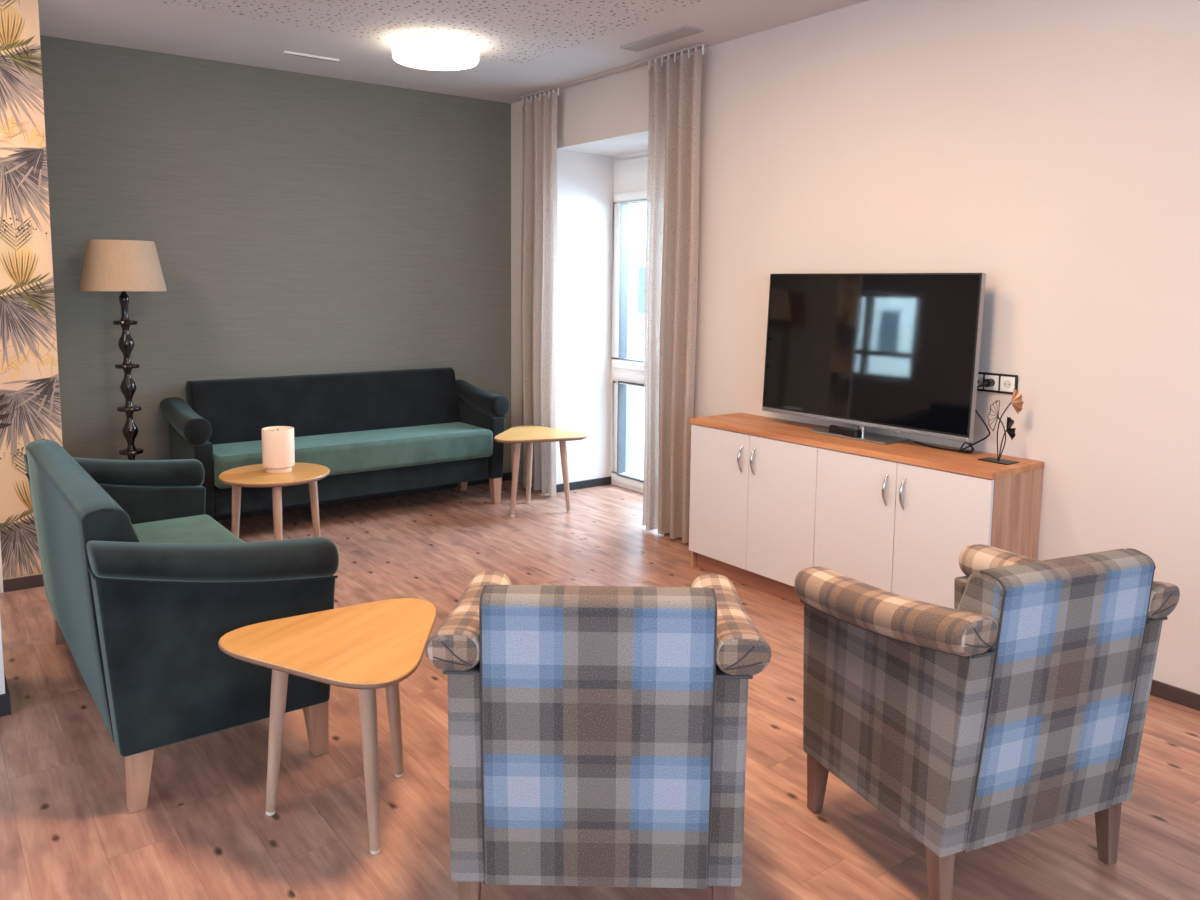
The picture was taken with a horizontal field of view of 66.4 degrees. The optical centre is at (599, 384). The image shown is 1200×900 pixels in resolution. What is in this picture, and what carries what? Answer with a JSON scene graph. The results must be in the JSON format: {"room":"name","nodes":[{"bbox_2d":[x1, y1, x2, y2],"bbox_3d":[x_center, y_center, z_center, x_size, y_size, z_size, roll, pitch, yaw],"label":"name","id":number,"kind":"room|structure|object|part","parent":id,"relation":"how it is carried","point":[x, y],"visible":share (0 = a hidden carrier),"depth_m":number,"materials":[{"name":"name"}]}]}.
{"room":"care facility","nodes":[
{"label":"care facility","id":0,"kind":"room"},
{"bbox_2d":[0,618,4,694],"bbox_3d":[-2.585,-0.269,3.155,0.735,3.000,0.375,-4,8,-37],"label":"wall column","id":1,"kind":"structure","parent":0,"point":[2,682],"depth_m":3.37,"materials":[{"name":"white paint"}]},
{"bbox_2d":[0,672,10,716],"bbox_3d":[-2.589,1.182,3.312,0.748,0.079,0.389,-4,8,-37],"label":"baseboard","id":2,"kind":"structure","parent":1,"relation":"attached to","point":[5,706],"depth_m":3.37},
{"bbox_2d":[0,0,62,579],"bbox_3d":[-3.842,-0.575,5.839,0.304,3.000,3.043,-4,8,-37],"label":"wall","id":3,"kind":"structure","parent":0,"point":[30,411],"depth_m":4.64,"materials":[{"name":"paper"}]},
{"bbox_2d":[0,542,2,592],"bbox_3d":[-3.051,-0.425,4.537,0.014,2.998,0.014,-4,8,-37],"label":"trim","id":4,"kind":"structure","parent":3,"relation":"attached to","point":[1,573],"depth_m":4.68,"materials":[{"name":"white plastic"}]},
{"bbox_2d":[3,574,43,591],"bbox_3d":[-2.940,1.025,4.786,0.295,0.064,0.014,-4,8,-37],"label":"baseboard","id":5,"kind":"structure","parent":3,"relation":"attached to","point":[32,581],"depth_m":4.74,"materials":[{"name":"wood"}]},
{"bbox_2d":[40,35,510,472],"bbox_3d":[-1.705,-0.652,6.728,4.186,3.000,0.180,-4,8,-37],"label":"wall","id":6,"kind":"structure","parent":0,"point":[297,223],"depth_m":6.15,"materials":[{"name":"grey paint"}]},
{"bbox_2d":[212,472,511,520],"bbox_3d":[-2.027,0.844,6.537,3.258,0.061,0.013,-4,8,-37],"label":"baseboard","id":7,"kind":"structure","parent":6,"relation":"attached to","point":[506,476],"depth_m":6.73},
{"bbox_2d":[38,0,868,103],"bbox_3d":[-0.857,-1.769,2.759,7.400,0.100,11.300,-4,8,-37],"label":"ceiling","id":8,"kind":"structure","parent":0,"point":[525,47],"depth_m":5.11,"materials":[{"name":"white paint"}]},
{"bbox_2d":[282,51,338,61],"bbox_3d":[-1.801,-2.042,5.713,0.350,0.014,0.044,-4,8,-37],"label":"ceiling vent","id":9,"kind":"object","parent":8,"relation":"in","point":[283,52],"visible":1,"depth_m":5.70,"materials":[{"name":"white plastic"}]},
{"bbox_2d":[392,32,478,69],"bbox_3d":[-0.966,-1.953,5.398,0.500,0.106,0.500,-4,8,-37],"label":"ceiling lamp","id":10,"kind":"object","parent":8,"relation":"attached to","point":[428,51],"visible":1,"depth_m":5.24,"materials":[{"name":"white plastic"}]},
{"bbox_2d":[521,43,705,98],"bbox_3d":[0.008,-2.071,6.125,0.020,0.014,2.000,-4,8,-37],"label":"rail","id":11,"kind":"object","parent":8,"relation":"attached to","point":[701,44],"visible":1,"depth_m":5.98,"materials":[{"name":"white metal"}]},
{"bbox_2d":[521,88,558,496],"bbox_3d":[-0.458,-0.661,6.896,0.124,2.966,0.497,-4,8,-37],"label":"curtain","id":12,"kind":"object","parent":11,"relation":"hanging from","point":[539,249],"visible":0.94,"depth_m":6.85,"materials":[{"name":"white fabric"}]},
{"bbox_2d":[642,45,703,542],"bbox_3d":[0.438,-0.521,5.689,0.121,2.966,0.497,-4,8,-37],"label":"curtain","id":13,"kind":"object","parent":11,"relation":"hanging from","point":[672,217],"visible":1,"depth_m":5.66,"materials":[{"name":"beige fabric"}]},
{"bbox_2d":[620,26,703,51],"bbox_3d":[0.346,-1.974,5.247,0.132,0.009,0.580,-4,8,-37],"label":"ceiling vent","id":14,"kind":"object","parent":8,"relation":"in","point":[685,31],"visible":1,"depth_m":5.22,"materials":[{"name":"white metal"}]},
{"bbox_2d":[0,480,1199,899],"bbox_3d":[-0.983,1.270,3.017,7.155,0.001,11.300,-4,8,-37],"label":"floor","id":15,"kind":"structure","parent":0,"point":[68,831],"depth_m":2.94,"materials":[{"name":"brown wood"}]},
{"bbox_2d":[79,240,166,459],"bbox_3d":[-2.780,0.074,5.410,0.456,1.821,0.456,-4,8,-37],"label":"floor lamp","id":16,"kind":"object","parent":15,"relation":"on","point":[108,265],"visible":0.67,"depth_m":5.21,"materials":[{"name":"black paint"}]},
{"bbox_3d":[-2.773,-0.688,5.326,0.456,0.287,0.456,-4,8,-37],"label":"lamp shade","id":17,"kind":"part","parent":16,"relation":"part of","materials":[{"name":"fabric"}]},
{"bbox_2d":[24,439,338,812],"bbox_3d":[-1.684,0.742,3.539,0.726,0.922,1.832,-4,8,-37],"label":"sofa","id":18,"kind":"object","parent":15,"relation":"on","point":[143,586],"visible":0.99,"depth_m":2.85,"materials":[{"name":"green fabric"}]},
{"bbox_3d":[-2.376,1.041,4.064,0.075,0.199,0.072,-4,8,-37],"label":"leg","id":19,"kind":"part","parent":18,"relation":"part of","materials":[{"name":"brown wood"}]},
{"bbox_3d":[-1.862,0.658,3.393,0.278,0.727,1.496,-4,8,-37],"label":"backrest","id":20,"kind":"part","parent":18,"relation":"part of","materials":[{"name":"green fabric"}]},
{"bbox_3d":[-2.173,0.653,4.177,0.705,0.560,0.115,-4,8,-37],"label":"arm","id":21,"kind":"part","parent":18,"relation":"part of","materials":[{"name":"green fabric"}]},
{"bbox_3d":[-1.399,1.190,2.791,0.075,0.199,0.072,-4,8,-37],"label":"leg","id":22,"kind":"part","parent":18,"relation":"part of","materials":[{"name":"brown wood"}]},
{"bbox_2d":[132,514,242,543],"bbox_3d":[-1.598,0.763,3.608,0.508,0.148,1.494,-4,8,-37],"label":"seat cushion","id":23,"kind":"object","parent":18,"relation":"on","point":[158,528],"depth_m":4.03,"materials":[{"name":"green fabric"}]},
{"bbox_3d":[-1.193,0.802,2.900,0.705,0.560,0.115,-4,8,-37],"label":"arm","id":24,"kind":"part","parent":18,"relation":"part of","materials":[{"name":"green fabric"}]},
{"bbox_3d":[-0.968,1.158,3.117,0.072,0.199,0.072,-4,8,-37],"label":"leg","id":25,"kind":"part","parent":18,"relation":"part of","materials":[{"name":"brown wood"}]},
{"bbox_2d":[219,462,329,540],"bbox_3d":[-1.786,0.759,5.069,0.576,0.554,0.576,2,6,9],"label":"side table","id":26,"kind":"object","parent":15,"relation":"on","point":[251,476],"visible":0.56,"depth_m":4.98,"materials":[{"name":"brown wood"}]},
{"bbox_3d":[-2.024,0.758,5.107,0.072,0.522,0.048,2,6,9],"label":"leg","id":27,"kind":"part","parent":26,"relation":"part of","materials":[{"name":"brown wood"}]},
{"bbox_3d":[-1.701,0.789,4.847,0.047,0.522,0.072,-1,7,-18],"label":"leg","id":28,"kind":"part","parent":26,"relation":"part of","materials":[{"name":"brown wood"}]},
{"bbox_2d":[261,426,294,473],"bbox_3d":[-1.772,0.360,5.053,0.170,0.240,0.170,-4,8,-37],"label":"lamp","id":29,"kind":"object","parent":26,"relation":"on","point":[278,449],"visible":1,"depth_m":4.99,"materials":[{"name":"beige ceramic"}]},
{"bbox_3d":[-1.636,0.745,5.256,0.047,0.522,0.072,5,8,36],"label":"leg","id":30,"kind":"part","parent":26,"relation":"part of","materials":[{"name":"brown wood"}]},
{"bbox_2d":[218,598,435,854],"bbox_3d":[-0.731,1.016,2.806,0.657,0.554,0.610,4,7,27],"label":"side table","id":31,"kind":"object","parent":15,"relation":"on","point":[371,646],"visible":0.99,"depth_m":2.68,"materials":[{"name":"brown wood"}]},
{"bbox_3d":[-0.963,1.026,2.744,0.087,0.524,0.048,0,6,-1],"label":"leg","id":32,"kind":"part","parent":31,"relation":"part of","materials":[{"name":"brown wood"}]},
{"bbox_3d":[-0.647,1.047,2.583,0.048,0.524,0.087,-4,8,-35],"label":"leg","id":33,"kind":"part","parent":31,"relation":"part of","materials":[{"name":"brown wood"}]},
{"bbox_3d":[-0.665,1.008,2.935,0.048,0.524,0.087,4,7,27],"label":"leg","id":34,"kind":"part","parent":31,"relation":"part of","materials":[{"name":"brown wood"}]},
{"bbox_2d":[160,367,509,516],"bbox_3d":[-1.720,0.426,6.264,2.210,0.957,0.705,-4,8,-37],"label":"sofa","id":35,"kind":"object","parent":15,"relation":"on","point":[375,432],"visible":0.94,"depth_m":6.20,"materials":[{"name":"green fabric"}]},
{"bbox_3d":[-2.530,0.490,5.677,0.105,0.566,0.665,-4,8,-37],"label":"arm","id":36,"kind":"part","parent":35,"relation":"part of","materials":[{"name":"green fabric"}]},
{"bbox_3d":[-1.853,0.312,6.432,1.894,0.770,0.253,-4,8,-37],"label":"backrest","id":37,"kind":"part","parent":35,"relation":"part of","materials":[{"name":"green fabric"}]},
{"bbox_2d":[213,422,492,487],"bbox_3d":[-1.662,0.452,6.188,1.892,0.195,0.510,-4,8,-37],"label":"seat cushion","id":38,"kind":"object","parent":35,"relation":"on","point":[397,446],"depth_m":6.12,"materials":[{"name":"green fabric"}]},
{"bbox_3d":[-1.059,0.726,7.099,0.072,0.191,0.074,-4,8,-37],"label":"leg","id":39,"kind":"part","parent":35,"relation":"part of","materials":[{"name":"brown wood"}]},
{"bbox_3d":[-0.926,0.375,6.875,0.105,0.566,0.665,-4,8,-37],"label":"arm","id":40,"kind":"part","parent":35,"relation":"part of","materials":[{"name":"green fabric"}]},
{"bbox_3d":[-0.767,0.771,6.712,0.072,0.191,0.072,-4,8,-37],"label":"leg","id":41,"kind":"part","parent":35,"relation":"part of","materials":[{"name":"brown wood"}]},
{"bbox_2d":[494,425,587,516],"bbox_3d":[-0.487,0.622,6.427,0.657,0.554,0.610,6,8,41],"label":"side table","id":42,"kind":"object","parent":15,"relation":"on","point":[517,435],"visible":1,"depth_m":6.40,"materials":[{"name":"brown wood"}]},
{"bbox_3d":[-0.583,0.639,6.319,0.048,0.524,0.087,6,8,41],"label":"leg","id":43,"kind":"part","parent":42,"relation":"part of","materials":[{"name":"brown wood"}]},
{"bbox_3d":[-0.515,0.601,6.665,0.048,0.524,0.087,-2,7,-21],"label":"leg","id":44,"kind":"part","parent":42,"relation":"part of","materials":[{"name":"brown wood"}]},
{"bbox_3d":[-0.247,0.629,6.433,0.087,0.524,0.048,2,6,13],"label":"leg","id":45,"kind":"part","parent":42,"relation":"part of","materials":[{"name":"brown wood"}]},
{"bbox_2d":[425,571,770,899],"bbox_3d":[-0.003,0.884,2.402,0.776,0.917,0.691,1,6,1],"label":"armchair","id":46,"kind":"object","parent":15,"relation":"on","point":[597,735],"visible":1,"depth_m":2.08,"materials":[{"name":"fabric"}]},
{"bbox_3d":[-0.303,0.880,2.412,0.091,0.547,0.664,1,6,1],"label":"arm","id":47,"kind":"part","parent":46,"relation":"part of","materials":[{"name":"fabric"}]},
{"bbox_3d":[-0.314,1.267,2.220,0.054,0.190,0.058,1,6,1],"label":"leg","id":48,"kind":"part","parent":46,"relation":"part of","materials":[{"name":"brown wood"}]},
{"bbox_3d":[-0.005,0.814,2.196,0.536,0.731,0.296,1,6,1],"label":"backrest","id":49,"kind":"part","parent":46,"relation":"part of","materials":[{"name":"fabric"}]},
{"bbox_3d":[0.294,1.274,2.212,0.054,0.190,0.058,1,6,1],"label":"leg","id":50,"kind":"part","parent":46,"relation":"part of","materials":[{"name":"brown wood"}]},
{"bbox_3d":[0.297,0.886,2.404,0.091,0.547,0.664,1,6,1],"label":"arm","id":51,"kind":"part","parent":46,"relation":"part of","materials":[{"name":"fabric"}]},
{"bbox_2d":[689,413,1043,608],"bbox_3d":[1.190,0.687,4.571,0.437,0.858,1.802,-4,8,-37],"label":"sideboard","id":52,"kind":"object","parent":15,"relation":"on","point":[772,499],"visible":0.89,"depth_m":4.31,"materials":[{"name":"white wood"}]},
{"bbox_3d":[0.680,0.619,5.294,0.381,0.828,0.019,-4,8,-37],"label":"panel","id":53,"kind":"part","parent":52,"relation":"part of","materials":[{"name":"brown wood"}]},
{"bbox_3d":[0.648,0.602,4.998,0.018,0.723,0.446,-4,8,-37],"label":"door","id":54,"kind":"part","parent":52,"relation":"part of","materials":[{"name":"white laminate"}]},
{"bbox_3d":[0.736,0.391,4.814,0.035,0.144,0.014,-4,8,-37],"label":"handle","id":55,"kind":"part","parent":52,"relation":"part of","materials":[{"name":"silver metal"}]},
{"bbox_3d":[0.790,0.399,4.743,0.035,0.144,0.014,-4,8,-37],"label":"handle","id":56,"kind":"part","parent":52,"relation":"part of","materials":[{"name":"silver metal"}]},
{"bbox_3d":[0.917,0.643,4.642,0.018,0.723,0.446,-4,8,-37],"label":"door","id":57,"kind":"part","parent":52,"relation":"part of","materials":[{"name":"white laminate"}]},
{"bbox_3d":[1.186,0.685,4.285,0.018,0.723,0.446,-4,8,-37],"label":"door","id":58,"kind":"part","parent":52,"relation":"part of","materials":[{"name":"white laminate"}]},
{"bbox_3d":[1.206,0.275,4.535,0.407,0.030,1.802,-4,8,-37],"label":"panel","id":59,"kind":"part","parent":52,"relation":"part of","materials":[{"name":"brown wood"}]},
{"bbox_2d":[762,273,985,444],"bbox_3d":[1.294,-0.142,4.510,0.205,0.803,1.228,-4,8,-37],"label":"television","id":60,"kind":"object","parent":52,"relation":"on","point":[896,352],"visible":0.94,"depth_m":4.40,"materials":[{"name":"black plastic"}]},
{"bbox_2d":[829,425,861,437],"bbox_3d":[1.216,0.231,4.549,0.054,0.036,0.208,-2,7,-25],"label":"remote control","id":61,"kind":"object","parent":60,"relation":"on","point":[845,431],"visible":1,"depth_m":4.51,"materials":[{"name":"black plastic"}]},
{"bbox_3d":[1.286,0.253,4.558,0.205,0.008,0.460,-4,8,-37],"label":"stand plate","id":62,"kind":"part","parent":60,"relation":"part of","materials":[{"name":"silver metal"}]},
{"bbox_3d":[1.651,-0.116,4.012,0.028,0.736,0.002,-1,6,-37],"label":"trim","id":63,"kind":"part","parent":60,"relation":"part of","materials":[{"name":"silver metal"}]},
{"bbox_3d":[1.274,0.474,4.101,0.035,0.144,0.014,-4,8,-37],"label":"handle","id":64,"kind":"part","parent":52,"relation":"part of","materials":[{"name":"silver metal"}]},
{"bbox_3d":[1.328,0.482,4.030,0.035,0.144,0.014,-4,8,-37],"label":"handle","id":65,"kind":"part","parent":52,"relation":"part of","materials":[{"name":"silver metal"}]},
{"bbox_3d":[1.455,0.726,3.929,0.018,0.723,0.446,-4,8,-37],"label":"door","id":66,"kind":"part","parent":52,"relation":"part of","materials":[{"name":"white laminate"}]},
{"bbox_2d":[913,379,994,453],"bbox_3d":[1.601,0.131,4.201,0.103,0.336,0.383,-6,9,-44],"label":"power cable","id":67,"kind":"object","parent":52,"relation":"on","point":[986,382],"visible":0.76,"depth_m":4.10,"materials":[{"name":"black plastic"}]},
{"bbox_3d":[1.649,0.198,4.113,0.065,0.221,0.037,6,9,43],"label":"cord","id":68,"kind":"part","parent":67,"relation":"part of","materials":[{"name":"black plastic"}]},
{"bbox_2d":[977,389,1023,464],"bbox_3d":[1.720,0.172,3.923,0.125,0.314,0.136,-4,8,-37],"label":"ornament","id":69,"kind":"object","parent":52,"relation":"on","point":[1017,403],"visible":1,"depth_m":3.91,"materials":[{"name":"black metal"}]},
{"bbox_3d":[1.707,0.328,3.931,0.096,0.003,0.136,-4,8,-37],"label":"plate","id":70,"kind":"part","parent":69,"relation":"part of","materials":[{"name":"black metal"}]},
{"bbox_3d":[1.715,0.232,3.921,0.043,0.193,0.005,1,6,2],"label":"stem","id":71,"kind":"part","parent":69,"relation":"part of","materials":[{"name":"black metal"}]},
{"bbox_3d":[1.723,0.261,3.924,0.030,0.134,0.005,1,6,2],"label":"stem","id":72,"kind":"part","parent":69,"relation":"part of","materials":[{"name":"black metal"}]},
{"bbox_3d":[1.723,0.201,3.917,0.044,0.255,0.036,-4,8,-37],"label":"stem","id":73,"kind":"part","parent":69,"relation":"part of","materials":[{"name":"black metal"}]},
{"bbox_3d":[1.744,0.783,3.884,0.381,0.828,0.019,-4,8,-37],"label":"panel","id":74,"kind":"part","parent":52,"relation":"part of","materials":[{"name":"brown wood"}]},
{"bbox_2d":[794,544,1179,899],"bbox_3d":[1.057,0.870,2.627,0.776,0.917,0.691,-2,7,-23],"label":"armchair","id":75,"kind":"object","parent":15,"relation":"on","point":[1018,708],"visible":1,"depth_m":2.35,"materials":[{"name":"fabric"}]},
{"bbox_3d":[0.665,1.213,2.799,0.054,0.190,0.056,-2,7,-23],"label":"leg","id":76,"kind":"part","parent":75,"relation":"part of","materials":[{"name":"brown wood"}]},
{"bbox_3d":[0.779,0.879,2.514,0.091,0.547,0.664,-2,7,-23],"label":"arm","id":77,"kind":"part","parent":75,"relation":"part of","materials":[{"name":"fabric"}]},
{"bbox_3d":[0.864,1.265,2.340,0.054,0.190,0.058,-2,7,-23],"label":"leg","id":78,"kind":"part","parent":75,"relation":"part of","materials":[{"name":"brown wood"}]},
{"bbox_3d":[1.136,0.798,2.437,0.536,0.731,0.296,-2,7,-23],"label":"backrest","id":79,"kind":"part","parent":75,"relation":"part of","materials":[{"name":"fabric"}]},
{"bbox_3d":[1.331,0.858,2.750,0.091,0.547,0.664,-2,7,-23],"label":"arm","id":80,"kind":"part","parent":75,"relation":"part of","materials":[{"name":"fabric"}]},
{"bbox_3d":[1.423,1.244,2.579,0.054,0.190,0.058,-2,7,-23],"label":"leg","id":81,"kind":"part","parent":75,"relation":"part of","materials":[{"name":"brown wood"}]},
{"bbox_2d":[511,0,1199,693],"bbox_3d":[2.355,-0.313,3.981,0.830,3.000,9.120,-4,8,-37],"label":"wall","id":82,"kind":"structure","parent":0,"point":[1049,150],"depth_m":4.08,"materials":[{"name":"paint"}]},
{"bbox_2d":[556,477,610,491],"bbox_3d":[-0.141,0.787,7.212,0.569,0.061,0.013,-4,8,-37],"label":"baseboard","id":83,"kind":"structure","parent":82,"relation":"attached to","point":[605,480],"depth_m":7.22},
{"bbox_2d":[610,151,647,492],"bbox_3d":[0.541,-0.435,6.755,0.211,2.605,1.372,-4,8,-34],"label":"window","id":84,"kind":"structure","parent":82,"relation":"in","point":[630,170],"depth_m":7.18,"materials":[{"name":"glass"}]},
{"bbox_3d":[0.508,0.397,6.828,0.066,0.875,1.282,-4,8,-37],"label":"fixed panel frame","id":85,"kind":"part","parent":84,"relation":"part of","materials":[{"name":"white plastic"}]},
{"bbox_3d":[0.514,-0.751,6.699,0.078,1.355,1.282,-4,8,-37],"label":"sash","id":86,"kind":"part","parent":84,"relation":"part of","materials":[{"name":"white plastic"}]},
{"bbox_3d":[0.516,-0.296,6.754,0.082,2.150,1.130,-4,8,-37],"label":"frame","id":87,"kind":"part","parent":84,"relation":"part of","materials":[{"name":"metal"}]},
{"bbox_2d":[977,372,1017,393],"bbox_3d":[1.755,-0.009,4.109,0.013,0.086,0.239,-4,8,-37],"label":"panel","id":88,"kind":"object","parent":82,"relation":"attached to","point":[1004,383],"visible":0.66,"depth_m":4.07,"materials":[{"name":"black plastic"}]},
{"bbox_2d":[1003,379,1011,388],"bbox_3d":[1.796,-0.001,4.046,0.001,0.043,0.043,-4,8,-37],"label":"socket","id":89,"kind":"object","parent":88,"relation":"attached to","point":[1007,383],"depth_m":4.04,"materials":[{"name":"white plastic"}]},
{"bbox_2d":[1150,679,1199,710],"bbox_3d":[2.578,1.260,3.125,0.014,0.061,7.200,-4,8,-37],"label":"baseboard","id":90,"kind":"structure","parent":82,"relation":"attached to","point":[1187,698],"depth_m":3.56,"materials":[{"name":"wood"}]},
{"label":"outside","id":91,"kind":"structure","parent":0,"visible":0},
{"bbox_2d":[635,352,643,477],"bbox_3d":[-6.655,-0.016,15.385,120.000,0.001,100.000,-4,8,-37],"label":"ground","id":92,"kind":"structure","parent":91,"point":[639,471],"depth_m":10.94,"materials":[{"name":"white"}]},
{"bbox_2d":[637,202,646,352],"bbox_3d":[1.676,-5.564,25.431,4.030,9.000,21.000,-4,8,-37],"label":"building","id":93,"kind":"structure","parent":92,"relation":"on","point":[643,205],"depth_m":23.18,"materials":[{"name":"paint"}]},
{"bbox_2d":[637,209,646,358],"bbox_3d":[0.340,-1.514,15.958,3.160,2.993,1.857,5,7,33],"label":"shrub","id":94,"kind":"object","parent":92,"relation":"on","point":[645,211],"visible":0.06,"depth_m":15.77,"materials":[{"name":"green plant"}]}
]}

